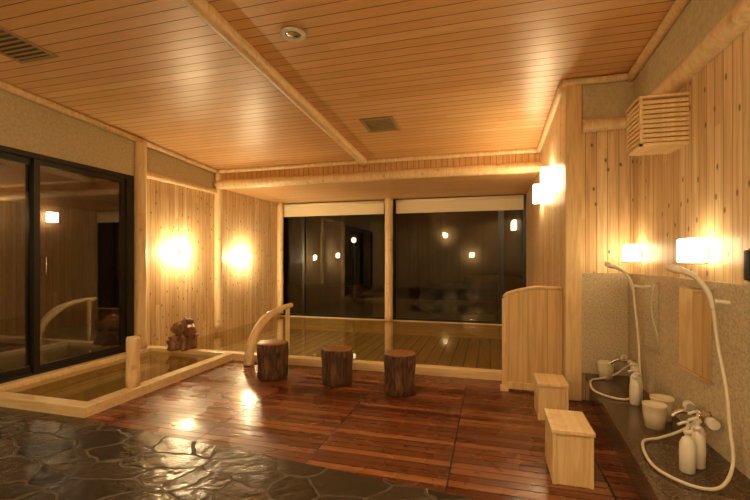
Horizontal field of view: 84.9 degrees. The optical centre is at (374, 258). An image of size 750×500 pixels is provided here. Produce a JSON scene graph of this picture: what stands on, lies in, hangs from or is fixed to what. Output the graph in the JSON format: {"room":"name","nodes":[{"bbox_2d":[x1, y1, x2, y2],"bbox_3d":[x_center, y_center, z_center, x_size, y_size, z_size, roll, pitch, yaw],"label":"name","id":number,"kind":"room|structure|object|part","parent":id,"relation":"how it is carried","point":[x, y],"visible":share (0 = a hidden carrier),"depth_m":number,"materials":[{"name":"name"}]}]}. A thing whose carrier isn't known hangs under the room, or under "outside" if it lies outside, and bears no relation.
{"room":"spa","nodes":[
{"label":"spa","id":0,"kind":"room"},
{"bbox_2d":[0,89,132,175],"bbox_3d":[-4.724,-1.890,3.057,0.150,1.220,6.830,0,0,16],"label":"plaster","id":1,"kind":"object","parent":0,"point":[26,125],"visible":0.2,"depth_m":5.23,"materials":[{"name":"beige paint"}]},
{"bbox_2d":[0,145,126,177],"bbox_3d":[-4.343,-1.250,4.337,0.130,0.060,3.900,0,0,16],"label":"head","id":2,"kind":"object","parent":1,"relation":"attached to","point":[5,149],"visible":0.8,"depth_m":5.18},
{"bbox_2d":[0,152,30,164],"bbox_3d":[-4.365,-1.185,4.380,0.045,0.070,1.270,0,0,16],"label":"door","id":3,"kind":"structure","parent":2,"relation":"attached to","point":[5,156],"depth_m":4.81,"materials":[{"name":"black metal"}]},
{"bbox_2d":[40,160,120,181],"bbox_3d":[-3.973,-1.185,5.589,0.045,0.070,1.150,0,0,16],"label":"rail","id":4,"kind":"object","parent":2,"relation":"attached to","point":[43,163],"depth_m":5.50,"materials":[{"name":"black metal"}]},
{"bbox_2d":[133,141,213,188],"bbox_3d":[-3.526,-1.720,7.317,0.150,0.760,2.020,0,0,16],"label":"plaster","id":5,"kind":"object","parent":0,"point":[159,163],"visible":0.21,"depth_m":7.17,"materials":[{"name":"beige paint"}]},
{"bbox_2d":[133,172,216,349],"bbox_3d":[-3.526,0.380,7.317,0.150,3.440,2.020,0,0,16],"label":"boards","id":6,"kind":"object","parent":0,"point":[179,286],"visible":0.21,"depth_m":7.26,"materials":[{"name":"brown wood"}]},
{"bbox_2d":[134,138,147,349],"bbox_3d":[-3.655,-0.228,6.395,0.179,3.256,0.181,0,0,16],"label":"trim","id":7,"kind":"structure","parent":6,"relation":"attached to","point":[140,275],"depth_m":6.33,"materials":[{"name":"beige wood"}]},
{"bbox_2d":[147,172,216,193],"bbox_3d":[-3.410,-1.340,7.347,0.105,0.103,1.900,0,0,16],"label":"trim","id":8,"kind":"structure","parent":6,"relation":"attached to","point":[153,176],"depth_m":7.20,"materials":[{"name":"beige wood"}]},
{"bbox_2d":[177,248,188,255],"bbox_3d":[-3.372,-0.120,7.201,0.210,0.130,0.080,0,0,16],"label":"light","id":9,"kind":"object","parent":6,"relation":"attached to","point":[185,251],"visible":1,"depth_m":7.15,"materials":[{"name":"white glass"}]},
{"bbox_3d":[-3.305,-0.120,7.182,0.070,0.130,0.080,0,0,16],"label":"lamp shade","id":10,"kind":"part","parent":9,"relation":"part of","materials":[{"name":"white"}]},
{"bbox_2d":[214,171,222,328],"bbox_3d":[-3.141,-0.175,8.227,0.167,3.150,0.170,0,0,16],"label":"trim","id":11,"kind":"structure","parent":6,"relation":"attached to","point":[218,197],"depth_m":8.16,"materials":[{"name":"beige wood"}]},
{"bbox_2d":[0,407,475,499],"bbox_3d":[-1.701,1.600,1.117,7.020,0.200,4.730,0,0,16],"label":"floor","id":12,"kind":"structure","parent":0,"point":[44,456],"depth_m":2.91,"materials":[{"name":"grey stone"}]},
{"bbox_2d":[0,348,231,417],"bbox_3d":[-3.205,1.750,5.190,1.620,0.700,2.298,0,0,16],"label":"bath","id":13,"kind":"object","parent":12,"relation":"in","point":[86,389],"visible":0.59,"depth_m":5.00,"materials":[{"name":"wood"}]},
{"bbox_2d":[125,336,140,387],"bbox_3d":[-2.660,1.127,4.507,0.141,0.545,0.142,0,0,16],"label":"post","id":14,"kind":"object","parent":13,"relation":"on","point":[133,374],"visible":1,"depth_m":4.46,"materials":[{"name":"beige wood"}]},
{"bbox_2d":[217,189,279,347],"bbox_3d":[-2.888,0.050,9.589,0.150,4.100,2.700,0,0,16],"label":"boards","id":15,"kind":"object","parent":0,"point":[249,223],"visible":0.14,"depth_m":9.26,"materials":[{"name":"brown wood"}]},
{"bbox_2d":[241,254,250,259],"bbox_3d":[-2.850,-0.050,9.059,0.210,0.130,0.080,0,0,16],"label":"light","id":16,"kind":"object","parent":15,"relation":"attached to","point":[248,256],"visible":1,"depth_m":9.02,"materials":[{"name":"white glass"}]},
{"bbox_2d":[277,203,283,313],"bbox_3d":[-2.446,-0.020,10.587,0.166,2.840,0.170,0,0,16],"label":"trim","id":17,"kind":"structure","parent":15,"relation":"attached to","point":[280,249],"depth_m":10.52,"materials":[{"name":"beige wood"}]},
{"bbox_2d":[0,0,675,169],"bbox_3d":[-1.144,-2.083,3.100,7.020,0.607,8.850,0,0,16],"label":"boards","id":18,"kind":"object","parent":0,"point":[454,76],"visible":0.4,"depth_m":4.17,"materials":[{"name":"brown wood"}]},
{"bbox_2d":[0,26,58,63],"bbox_3d":[-3.444,-2.012,3.824,0.500,0.046,0.600,0,0,16],"label":"ceiling vent","id":19,"kind":"object","parent":18,"relation":"attached to","point":[13,46],"visible":1,"depth_m":3.93,"materials":[{"name":"gold metal"}]},
{"bbox_2d":[0,80,217,172],"bbox_3d":[-4.329,-1.981,4.074,0.097,0.569,8.705,0,0,16],"label":"trim","id":20,"kind":"structure","parent":18,"relation":"attached to","point":[5,86],"depth_m":5.56,"materials":[{"name":"beige wood"}]},
{"bbox_2d":[181,0,367,166],"bbox_3d":[-1.357,-1.969,3.228,0.149,0.615,8.687,0,0,16],"label":"trim","id":21,"kind":"structure","parent":18,"relation":"attached to","point":[203,9],"depth_m":4.00,"materials":[{"name":"beige wood"}]},
{"bbox_2d":[280,27,305,41],"bbox_3d":[-0.720,-1.974,3.610,0.220,0.020,0.220,0,0,16],"label":"recessed light","id":22,"kind":"object","parent":18,"relation":"attached to","point":[293,34],"visible":1,"depth_m":3.60,"materials":[{"name":"beige plastic"}]},
{"bbox_2d":[359,116,399,132],"bbox_3d":[0.073,-1.860,5.692,0.460,0.040,0.500,0,0,16],"label":"ceiling vent","id":23,"kind":"object","parent":18,"relation":"attached to","point":[379,124],"visible":1,"depth_m":5.67,"materials":[{"name":"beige metal"}]},
{"bbox_2d":[86,360,639,499],"bbox_3d":[-0.035,1.600,4.051,5.100,0.200,2.780,0,0,16],"label":"wooden floor","id":24,"kind":"structure","parent":0,"point":[464,437],"depth_m":3.63,"materials":[{"name":"brown wood"}]},
{"bbox_2d":[256,339,288,380],"bbox_3d":[-1.303,1.274,5.195,0.396,0.453,0.401,0,0,16],"label":"stool","id":25,"kind":"object","parent":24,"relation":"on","point":[272,354],"visible":1,"depth_m":5.04,"materials":[{"name":"brown wood"}]},
{"bbox_2d":[147,315,501,380],"bbox_3d":[-0.161,1.750,7.800,6.068,0.700,4.370,0,0,16],"label":"pool","id":26,"kind":"object","parent":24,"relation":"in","point":[447,349],"visible":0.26,"depth_m":8.53,"materials":[{"name":"wood"}]},
{"bbox_2d":[166,317,199,350],"bbox_3d":[-2.998,1.159,6.407,0.472,0.482,0.489,0,0,-29],"label":"spout","id":27,"kind":"object","parent":26,"relation":"on","point":[184,338],"visible":1,"depth_m":6.31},
{"bbox_3d":[-2.971,1.104,6.420,0.456,0.298,0.250,0,0,25],"label":"spout","id":28,"kind":"part","parent":27,"relation":"part of","materials":[{"name":"brown stone"}]},
{"bbox_3d":[-2.973,1.090,6.433,0.303,0.345,0.292,0,0,16],"label":"knob","id":29,"kind":"part","parent":27,"relation":"part of","materials":[{"name":"brown stone"}]},
{"bbox_2d":[244,303,292,365],"bbox_3d":[-1.596,1.269,6.306,0.136,1.067,1.229,0,0,20],"label":"handrail","id":30,"kind":"object","parent":26,"relation":"on","point":[251,343],"visible":0.88,"depth_m":6.02,"materials":[{"name":"beige wood"}]},
{"bbox_3d":[-1.446,1.296,6.758,0.074,1.013,0.096,0,0,16],"label":"leg","id":31,"kind":"part","parent":30,"relation":"part of","materials":[{"name":"beige wood"}]},
{"bbox_2d":[385,198,392,320],"bbox_3d":[0.330,0.010,9.787,0.200,2.900,0.203,0,0,16],"label":"post","id":32,"kind":"object","parent":26,"relation":"on","point":[388,201],"depth_m":9.71,"materials":[{"name":"beige wood"}]},
{"bbox_2d":[321,345,352,387],"bbox_3d":[-0.454,1.284,4.949,0.384,0.433,0.386,0,0,16],"label":"stool","id":33,"kind":"object","parent":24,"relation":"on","point":[337,360],"visible":1,"depth_m":4.80,"materials":[{"name":"brown wood"}]},
{"bbox_2d":[384,349,415,397],"bbox_3d":[0.279,1.274,4.594,0.369,0.453,0.362,0,0,16],"label":"stool","id":34,"kind":"object","parent":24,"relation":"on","point":[399,364],"visible":1,"depth_m":4.46,"materials":[{"name":"brown wood"}]},
{"bbox_2d":[500,384,508,391],"bbox_3d":[1.485,1.480,4.709,0.090,0.040,0.130,0,0,16],"label":"foot","id":35,"kind":"object","parent":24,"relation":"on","point":[501,387],"visible":0.84,"depth_m":4.65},
{"bbox_2d":[502,298,506,386],"bbox_3d":[1.485,0.975,4.709,0.050,1.050,0.054,0,0,16],"label":"stile","id":36,"kind":"object","parent":35,"relation":"on","point":[504,300],"visible":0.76,"depth_m":4.68,"materials":[{"name":"brown wood"}]},
{"bbox_2d":[507,382,533,390],"bbox_3d":[1.790,1.440,4.623,0.585,0.080,0.050,0,0,16],"label":"rail","id":37,"kind":"object","parent":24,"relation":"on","point":[511,385],"visible":0.44,"depth_m":4.64,"materials":[{"name":"brown wood"}]},
{"bbox_2d":[506,289,561,383],"bbox_3d":[1.776,0.896,4.627,0.615,1.147,0.030,0,0,16],"label":"panel","id":38,"kind":"object","parent":37,"relation":"on","point":[534,317],"visible":0.95,"depth_m":4.61,"materials":[{"name":"beige wood"}]},
{"bbox_2d":[503,286,561,297],"bbox_3d":[1.767,0.378,4.624,0.633,0.153,0.044,0,0,16],"label":"rail","id":39,"kind":"object","parent":38,"relation":"on","point":[506,294],"visible":1,"depth_m":4.61,"materials":[{"name":"brown wood"}]},
{"bbox_2d":[533,373,569,419],"bbox_3d":[1.692,1.327,3.950,0.276,0.345,0.376,0,0,16],"label":"stool","id":40,"kind":"object","parent":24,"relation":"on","point":[551,391],"visible":0.94,"depth_m":3.80,"materials":[{"name":"brown wood"}]},
{"bbox_3d":[1.649,1.340,3.796,0.210,0.320,0.020,0,0,16],"label":"panel","id":41,"kind":"part","parent":40,"relation":"part of","materials":[{"name":"brown wood"}]},
{"bbox_2d":[544,408,595,489],"bbox_3d":[1.357,1.317,2.886,0.266,0.367,0.406,0,0,16],"label":"stool","id":42,"kind":"object","parent":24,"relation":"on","point":[569,437],"visible":1,"depth_m":2.72,"materials":[{"name":"brown wood"}]},
{"bbox_3d":[1.309,1.329,2.717,0.200,0.342,0.020,0,0,16],"label":"panel","id":43,"kind":"part","parent":42,"relation":"part of","materials":[{"name":"brown wood"}]},
{"bbox_2d":[585,373,749,499],"bbox_3d":[1.794,1.350,2.430,0.700,0.300,3.850,0,0,16],"label":"shower shelf","id":44,"kind":"object","parent":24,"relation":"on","point":[622,422],"visible":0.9,"depth_m":2.58,"materials":[{"name":"stone"}]},
{"bbox_2d":[597,360,614,379],"bbox_3d":[2.323,1.117,4.125,0.158,0.165,0.156,0,0,16],"label":"bucket","id":45,"kind":"object","parent":44,"relation":"on","point":[605,369],"visible":0.87,"depth_m":4.07,"materials":[{"name":"beige"}]},
{"bbox_2d":[589,262,643,399],"bbox_3d":[2.246,0.614,3.837,0.469,1.168,0.797,0,0,16],"label":"shower","id":46,"kind":"object","parent":44,"relation":"on","point":[623,358],"visible":0.89,"depth_m":3.79,"materials":[{"name":"beige plastic"}]},
{"bbox_3d":[2.394,1.008,4.022,0.170,0.066,0.028,0,0,16],"label":"mixer spout","id":47,"kind":"part","parent":46,"relation":"part of","materials":[{"name":"silver metal"}]},
{"bbox_3d":[2.310,0.173,3.825,0.196,0.260,0.040,0,0,17],"label":"handle","id":48,"kind":"part","parent":46,"relation":"part of","materials":[{"name":"beige plastic"}]},
{"bbox_2d":[628,363,635,381],"bbox_3d":[2.267,1.055,3.591,0.098,0.290,0.080,0,0,16],"label":"shampoo bottle","id":49,"kind":"object","parent":44,"relation":"on","point":[634,364],"visible":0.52,"depth_m":3.58,"materials":[{"name":"beige plastic"}]},
{"bbox_2d":[628,369,640,405],"bbox_3d":[2.137,1.055,3.388,0.098,0.290,0.080,0,0,16],"label":"shampoo bottle","id":50,"kind":"object","parent":44,"relation":"on","point":[634,386],"visible":1,"depth_m":3.36,"materials":[{"name":"beige plastic"}]},
{"bbox_2d":[630,366,642,401],"bbox_3d":[2.215,1.055,3.480,0.098,0.290,0.080,0,0,16],"label":"shampoo bottle","id":51,"kind":"object","parent":44,"relation":"on","point":[639,380],"visible":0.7,"depth_m":3.45,"materials":[{"name":"beige plastic"}]},
{"bbox_2d":[641,400,667,429],"bbox_3d":[1.997,1.117,2.929,0.158,0.165,0.156,0,0,16],"label":"bucket","id":52,"kind":"object","parent":44,"relation":"on","point":[654,412],"visible":1,"depth_m":2.88,"materials":[{"name":"beige plastic"}]},
{"bbox_2d":[650,394,674,421],"bbox_3d":[2.152,1.117,3.072,0.158,0.165,0.156,0,0,16],"label":"bucket","id":53,"kind":"object","parent":44,"relation":"on","point":[666,399],"visible":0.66,"depth_m":3.02,"materials":[{"name":"beige plastic"}]},
{"bbox_2d":[677,421,696,474],"bbox_3d":[1.752,1.055,2.312,0.098,0.290,0.080,0,0,16],"label":"shampoo bottle","id":54,"kind":"object","parent":44,"relation":"on","point":[687,446],"visible":1,"depth_m":2.29,"materials":[{"name":"beige plastic"}]},
{"bbox_3d":[1.735,0.938,2.307,0.070,0.055,0.018,0,0,-4],"label":"spout","id":55,"kind":"part","parent":54,"relation":"part of","materials":[{"name":"beige plastic"}]},
{"bbox_2d":[641,264,735,490],"bbox_3d":[1.865,0.614,2.479,0.469,1.168,0.797,0,0,16],"label":"shower","id":56,"kind":"object","parent":44,"relation":"on","point":[706,417],"visible":0.96,"depth_m":2.43,"materials":[{"name":"beige plastic"}]},
{"bbox_3d":[2.013,1.008,2.665,0.170,0.066,0.028,0,0,16],"label":"mixer spout","id":57,"kind":"part","parent":56,"relation":"part of","materials":[{"name":"silver metal"}]},
{"bbox_3d":[2.135,1.000,2.791,0.064,0.064,0.050,0,0,16],"label":"mixer knob","id":58,"kind":"part","parent":56,"relation":"part of","materials":[{"name":"beige plastic"}]},
{"bbox_3d":[1.928,0.173,2.468,0.196,0.260,0.040,0,0,17],"label":"handle","id":59,"kind":"part","parent":56,"relation":"part of","materials":[{"name":"beige plastic"}]},
{"bbox_3d":[2.051,1.000,2.493,0.064,0.064,0.050,0,0,16],"label":"mixer knob","id":60,"kind":"part","parent":56,"relation":"part of","materials":[{"name":"beige plastic"}]},
{"bbox_2d":[687,417,705,469],"bbox_3d":[1.851,1.055,2.368,0.098,0.290,0.080,0,0,16],"label":"shampoo bottle","id":61,"kind":"object","parent":44,"relation":"on","point":[698,438],"visible":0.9,"depth_m":2.33,"materials":[{"name":"beige plastic"}]},
{"bbox_3d":[1.834,0.938,2.362,0.070,0.055,0.018,0,0,-4],"label":"spout","id":62,"kind":"part","parent":61,"relation":"part of","materials":[{"name":"beige plastic"}]},
{"bbox_2d":[687,410,705,439],"bbox_3d":[1.931,1.055,2.470,0.098,0.290,0.080,0,0,16],"label":"shampoo bottle","id":63,"kind":"object","parent":44,"relation":"on","point":[694,411],"visible":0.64,"depth_m":2.46,"materials":[{"name":"beige plastic"}]},
{"bbox_3d":[1.914,0.938,2.464,0.070,0.055,0.018,0,0,-4],"label":"spout","id":64,"kind":"part","parent":63,"relation":"part of","materials":[{"name":"beige plastic"}]},
{"bbox_2d":[222,153,539,179],"bbox_3d":[-0.251,-1.660,7.477,6.070,0.440,0.060,0,0,16],"label":"fascia","id":65,"kind":"object","parent":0,"point":[511,158],"visible":0.21,"depth_m":7.31,"materials":[{"name":"brown wood"}]},
{"bbox_2d":[225,172,537,203],"bbox_3d":[0.355,-1.500,8.709,6.870,0.120,2.640,0,0,16],"label":"soffit","id":66,"kind":"structure","parent":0,"point":[497,184],"depth_m":8.62,"materials":[{"name":"beige wood"}]},
{"bbox_2d":[526,81,633,400],"bbox_3d":[3.094,0.000,6.682,0.800,4.200,5.060,0,0,16],"label":"wall","id":67,"kind":"structure","parent":0,"point":[582,223],"depth_m":4.32,"materials":[{"name":"brown wood"}]},
{"bbox_2d":[213,161,540,188],"bbox_3d":[-0.275,-1.480,7.391,6.070,0.188,0.192,0,0,16],"label":"trim","id":68,"kind":"structure","parent":67,"relation":"attached to","point":[531,166],"depth_m":7.19,"materials":[{"name":"beige wood"}]},
{"bbox_2d":[218,148,536,172],"bbox_3d":[-0.273,-1.750,7.400,6.070,0.082,0.085,0,0,16],"label":"trim","id":69,"kind":"structure","parent":67,"relation":"attached to","point":[527,150],"depth_m":7.21,"materials":[{"name":"beige wood"}]},
{"bbox_2d":[533,184,542,203],"bbox_3d":[2.505,-1.000,6.307,0.130,0.280,0.120,0,0,16],"label":"light","id":70,"kind":"object","parent":67,"relation":"attached to","point":[537,193],"visible":1,"depth_m":6.26,"materials":[{"name":"white glass"}]},
{"bbox_2d":[541,167,551,189],"bbox_3d":[2.235,-1.050,5.345,0.130,0.280,0.120,0,0,16],"label":"light","id":71,"kind":"object","parent":67,"relation":"attached to","point":[546,178],"visible":1,"depth_m":5.29,"materials":[{"name":"white glass"}]},
{"bbox_2d":[536,82,564,153],"bbox_3d":[2.333,-1.803,5.525,0.084,0.206,2.304,0,0,16],"label":"trim","id":72,"kind":"structure","parent":67,"relation":"attached to","point":[558,95],"depth_m":5.13,"materials":[{"name":"beige wood"}]},
{"bbox_3d":[2.109,-0.193,4.362,0.160,3.386,0.060,0,0,16],"label":"corner post","id":73,"kind":"part","parent":67,"relation":"part of","materials":[{"name":"brown wood"}]},
{"bbox_2d":[562,73,634,86],"bbox_3d":[2.322,-1.867,4.271,0.680,0.075,0.072,0,0,16],"label":"trim","id":74,"kind":"structure","parent":67,"relation":"attached to","point":[616,77],"depth_m":4.25,"materials":[{"name":"beige wood"}]},
{"bbox_2d":[582,116,626,132],"bbox_3d":[2.378,-1.401,4.265,0.410,0.141,0.143,0,0,16],"label":"trim","id":75,"kind":"structure","parent":67,"relation":"attached to","point":[590,125],"depth_m":4.22,"materials":[{"name":"beige wood"}]},
{"bbox_2d":[627,0,689,81],"bbox_3d":[1.771,-2.042,1.164,0.097,0.443,6.405,0,0,16],"label":"trim","id":76,"kind":"structure","parent":67,"relation":"attached to","point":[678,7],"depth_m":3.46,"materials":[{"name":"beige wood"}]},
{"bbox_2d":[626,0,749,128],"bbox_3d":[1.788,-1.401,1.149,0.177,0.174,6.380,0,0,16],"label":"trim","id":77,"kind":"structure","parent":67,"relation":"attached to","point":[733,24],"depth_m":2.64,"materials":[{"name":"beige wood"}]},
{"bbox_2d":[628,273,749,478],"bbox_3d":[2.096,0.672,2.319,0.060,1.055,4.000,0,0,16],"label":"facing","id":78,"kind":"object","parent":67,"relation":"attached to","point":[661,374],"visible":0.62,"depth_m":2.61,"materials":[{"name":"beige stone"}]},
{"bbox_2d":[643,280,659,354],"bbox_3d":[2.406,0.497,3.572,0.020,0.605,0.340,0,0,16],"label":"mirror","id":79,"kind":"object","parent":78,"relation":"attached to","point":[651,289],"visible":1,"depth_m":3.54,"materials":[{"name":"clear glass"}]},
{"bbox_3d":[2.406,0.203,3.572,0.020,0.015,0.340,0,0,16],"label":"frame","id":80,"kind":"part","parent":79,"relation":"part of","materials":[{"name":"beige wood"}]},
{"bbox_3d":[2.406,0.790,3.572,0.020,0.020,0.340,0,0,16],"label":"frame","id":81,"kind":"part","parent":79,"relation":"part of","materials":[{"name":"beige metal"}]},
{"bbox_2d":[677,285,713,385],"bbox_3d":[2.195,0.497,2.821,0.020,0.605,0.480,0,0,16],"label":"mirror","id":82,"kind":"object","parent":78,"relation":"attached to","point":[695,314],"visible":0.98,"depth_m":2.78,"materials":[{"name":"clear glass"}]},
{"bbox_3d":[2.195,0.203,2.821,0.020,0.015,0.480,0,0,16],"label":"frame","id":83,"kind":"part","parent":82,"relation":"part of","materials":[{"name":"beige wood"}]},
{"bbox_3d":[2.195,0.790,2.821,0.020,0.020,0.480,0,0,16],"label":"frame","id":84,"kind":"part","parent":82,"relation":"part of","materials":[{"name":"silver metal"}]},
{"bbox_2d":[744,248,749,281],"bbox_3d":[2.079,0.035,2.251,0.055,0.190,0.100,0,0,16],"label":"phone","id":85,"kind":"object","parent":78,"relation":"on","point":[746,252],"visible":1,"depth_m":2.27,"materials":[{"name":"black plastic"}]},
{"bbox_2d":[634,0,739,100],"bbox_3d":[1.852,-1.930,1.064,0.150,1.140,6.550,0,0,16],"label":"plaster","id":86,"kind":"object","parent":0,"point":[699,17],"visible":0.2,"depth_m":3.16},
{"bbox_2d":[633,27,749,283],"bbox_3d":[1.852,0.170,1.064,0.150,3.060,6.550,0,0,16],"label":"boards","id":87,"kind":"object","parent":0,"point":[700,189],"visible":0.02,"depth_m":2.79,"materials":[{"name":"brown wood"}]},
{"bbox_2d":[621,244,643,262],"bbox_3d":[2.515,-0.052,3.988,0.155,0.175,0.210,0,0,16],"label":"lamp","id":88,"kind":"object","parent":87,"relation":"attached to","point":[631,253],"visible":1,"depth_m":3.91,"materials":[{"name":"white glass"}]},
{"bbox_2d":[625,92,688,155],"bbox_3d":[2.215,-1.050,3.242,0.330,0.380,0.340,0,0,16],"label":"vent box","id":89,"kind":"object","parent":87,"relation":"attached to","point":[656,124],"visible":1,"depth_m":3.11,"materials":[{"name":"brown wood"}]},
{"bbox_3d":[2.035,-1.040,3.136,0.020,0.360,0.020,0,0,16],"label":"post","id":90,"kind":"part","parent":89,"relation":"part of","materials":[{"name":"brown wood"}]},
{"bbox_2d":[675,238,710,263],"bbox_3d":[2.180,-0.052,2.794,0.155,0.175,0.210,0,0,16],"label":"lamp","id":91,"kind":"object","parent":87,"relation":"attached to","point":[689,250],"visible":1,"depth_m":2.72,"materials":[{"name":"white glass"}]},
{"bbox_3d":[2.231,-0.045,2.780,0.050,0.070,0.060,0,0,16],"label":"plate","id":92,"kind":"part","parent":91,"relation":"part of","materials":[{"name":"silver metal"}]},
{"bbox_3d":[-4.352,1.755,4.381,0.150,0.690,4.080,0,0,16],"label":"curb","id":93,"kind":"object","parent":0,"visible":0},
{"bbox_2d":[0,350,125,383],"bbox_3d":[-4.343,1.390,4.337,0.130,0.040,3.900,0,0,16],"label":"track","id":94,"kind":"object","parent":93,"relation":"on","point":[24,375],"visible":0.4,"depth_m":5.15,"materials":[{"name":"black"}]},
{"bbox_2d":[0,366,30,378],"bbox_3d":[-4.365,1.335,4.380,0.045,0.070,1.270,0,0,16],"label":"rail","id":95,"kind":"object","parent":94,"relation":"on","point":[27,369],"visible":1,"depth_m":4.81,"materials":[{"name":"black"}]},
{"bbox_2d":[29,165,30,365],"bbox_3d":[-4.184,0.075,5.025,0.045,2.590,0.070,0,0,16],"label":"stile","id":96,"kind":"object","parent":94,"relation":"on","point":[29,165],"visible":0.36,"depth_m":5.00,"materials":[{"name":"black metal"}]},
{"bbox_2d":[31,158,39,371],"bbox_3d":[-4.138,0.075,5.002,0.045,2.590,0.070,0,0,16],"label":"stile","id":97,"kind":"object","parent":94,"relation":"on","point":[35,163],"visible":1,"depth_m":4.98,"materials":[{"name":"black metal"}]},
{"bbox_2d":[40,346,120,370],"bbox_3d":[-3.973,1.335,5.589,0.045,0.070,1.150,0,0,16],"label":"rail","id":98,"kind":"object","parent":94,"relation":"on","point":[68,360],"visible":1,"depth_m":5.50,"materials":[{"name":"black"}]},
{"bbox_3d":[-3.974,0.075,5.589,0.006,2.450,1.150,0,0,16],"label":"glass","id":99,"kind":"object","parent":98,"relation":"on","visible":0},
{"bbox_2d":[44,256,46,275],"bbox_3d":[-4.074,0.085,5.072,0.041,0.242,0.016,0,0,16],"label":"handle","id":100,"kind":"object","parent":99,"relation":"attached to","point":[44,256],"visible":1,"depth_m":5.06,"materials":[{"name":"silver metal"}]},
{"bbox_2d":[119,178,124,350],"bbox_3d":[-3.808,0.075,6.176,0.045,2.590,0.070,0,0,16],"label":"stile","id":101,"kind":"object","parent":94,"relation":"on","point":[122,183],"visible":1,"depth_m":6.16,"materials":[{"name":"black metal"}]},
{"bbox_2d":[125,175,133,349],"bbox_3d":[-3.798,0.065,6.277,0.130,2.690,0.130,0,0,16],"label":"door frame","id":102,"kind":"structure","parent":93,"relation":"on","point":[129,181],"depth_m":6.25,"materials":[{"name":"black"}]},
{"bbox_3d":[0.451,1.790,9.975,6.070,0.620,0.150,0,0,16],"label":"wall","id":103,"kind":"structure","parent":0,"visible":0},
{"bbox_2d":[280,313,384,318],"bbox_3d":[-1.052,1.450,10.392,2.950,0.060,0.080,0,0,16],"label":"frame","id":104,"kind":"object","parent":103,"relation":"on","point":[291,314],"visible":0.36,"depth_m":10.33,"materials":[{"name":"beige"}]},
{"bbox_2d":[393,317,501,323],"bbox_3d":[1.889,1.450,9.566,3.080,0.060,0.080,0,0,16],"label":"frame","id":105,"kind":"object","parent":103,"relation":"on","point":[394,318],"visible":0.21,"depth_m":9.60,"materials":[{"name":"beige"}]},
{"bbox_3d":[0.451,-1.470,9.975,6.070,0.060,0.150,0,0,16],"label":"wall","id":106,"kind":"structure","parent":0,"visible":0},
{"bbox_2d":[283,200,384,313],"bbox_3d":[-1.052,-0.010,10.392,2.950,2.860,0.080,0,0,16],"label":"window","id":107,"kind":"structure","parent":106,"relation":"in","point":[370,200],"depth_m":10.58,"materials":[{"name":"black"}]},
{"bbox_3d":[-2.443,0.020,10.783,0.060,2.800,0.080,0,0,16],"label":"stile","id":108,"kind":"part","parent":107,"relation":"part of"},
{"bbox_3d":[-1.837,0.020,10.613,0.060,2.800,0.080,0,0,16],"label":"stile","id":109,"kind":"part","parent":107,"relation":"part of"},
{"bbox_2d":[283,200,383,216],"bbox_3d":[-1.095,-1.255,10.295,2.720,0.330,0.070,0,0,16],"label":"roller blind","id":110,"kind":"object","parent":107,"relation":"attached to","point":[357,207],"visible":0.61,"depth_m":10.27,"materials":[{"name":"beige fabric"}]},
{"bbox_2d":[393,194,525,321],"bbox_3d":[1.889,-0.010,9.566,3.080,2.860,0.080,0,0,16],"label":"window","id":111,"kind":"structure","parent":106,"relation":"in","point":[394,200],"depth_m":9.25,"materials":[{"name":"black"}]},
{"bbox_3d":[0.435,0.020,9.974,0.060,2.800,0.080,0,0,16],"label":"stile","id":112,"kind":"part","parent":111,"relation":"part of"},
{"bbox_2d":[396,195,523,213],"bbox_3d":[1.894,-1.255,9.455,2.890,0.330,0.070,0,0,16],"label":"roller blind","id":113,"kind":"object","parent":111,"relation":"attached to","point":[507,202],"visible":1,"depth_m":9.42,"materials":[{"name":"beige fabric"}]},
{"bbox_3d":[2.823,0.020,9.303,0.060,2.800,0.080,0,0,16],"label":"stile","id":114,"kind":"part","parent":111,"relation":"part of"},
{"bbox_3d":[2.890,0.020,9.284,0.060,2.800,0.080,0,0,16],"label":"stile","id":115,"kind":"part","parent":111,"relation":"part of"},
{"bbox_3d":[3.343,0.020,9.157,0.060,2.800,0.080,0,0,16],"label":"stile","id":116,"kind":"part","parent":111,"relation":"part of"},
{"label":"outside","id":117,"kind":"structure","parent":0,"visible":0},
{"bbox_2d":[284,284,497,320],"bbox_3d":[0.723,1.700,17.352,24.000,0.200,14.199,0,0,16],"label":"ground","id":118,"kind":"structure","parent":117,"point":[327,299],"depth_m":15.81,"materials":[{"name":"soil"}]},
{"bbox_2d":[350,235,356,300],"bbox_3d":[-0.809,0.335,15.601,0.340,2.530,0.340,0,0,16],"label":"lantern","id":119,"kind":"object","parent":118,"relation":"on","point":[353,239],"visible":0.99,"depth_m":15.57,"materials":[{"name":"black"}]},
{"bbox_2d":[414,283,477,314],"bbox_3d":[2.389,1.180,12.753,2.187,0.880,2.385,0,0,16],"label":"rock","id":120,"kind":"object","parent":118,"relation":"on","point":[453,298],"visible":0.73,"depth_m":11.81,"materials":[{"name":"grey stone"}]},
{"bbox_2d":[464,275,522,314],"bbox_3d":[3.660,1.060,12.964,3.013,1.120,2.898,0,0,16],"label":"rock","id":121,"kind":"object","parent":118,"relation":"on","point":[485,287],"visible":0.44,"depth_m":11.84,"materials":[{"name":"grey stone"}]},
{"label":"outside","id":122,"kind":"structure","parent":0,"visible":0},
{"bbox_2d":[0,319,118,371],"bbox_3d":[-9.811,1.675,4.731,10.549,0.250,15.800,0,0,16],"label":"ground","id":123,"kind":"structure","parent":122,"point":[57,344],"depth_m":7.52,"materials":[{"name":"soil"}]},
{"bbox_2d":[0,187,118,337],"bbox_3d":[-7.890,0.075,6.113,0.100,2.950,11.500,0,0,16],"label":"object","id":124,"kind":"object","parent":123,"relation":"on","point":[80,286],"visible":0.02,"depth_m":9.12,"materials":[{"name":"clear glass"}]},
{"bbox_2d":[46,212,57,221],"bbox_3d":[-6.979,-0.900,8.838,0.180,0.200,0.180,0,0,16],"label":"lamp","id":125,"kind":"object","parent":124,"relation":"attached to","point":[50,216],"visible":1,"depth_m":8.76,"materials":[{"name":"white"}]}
]}

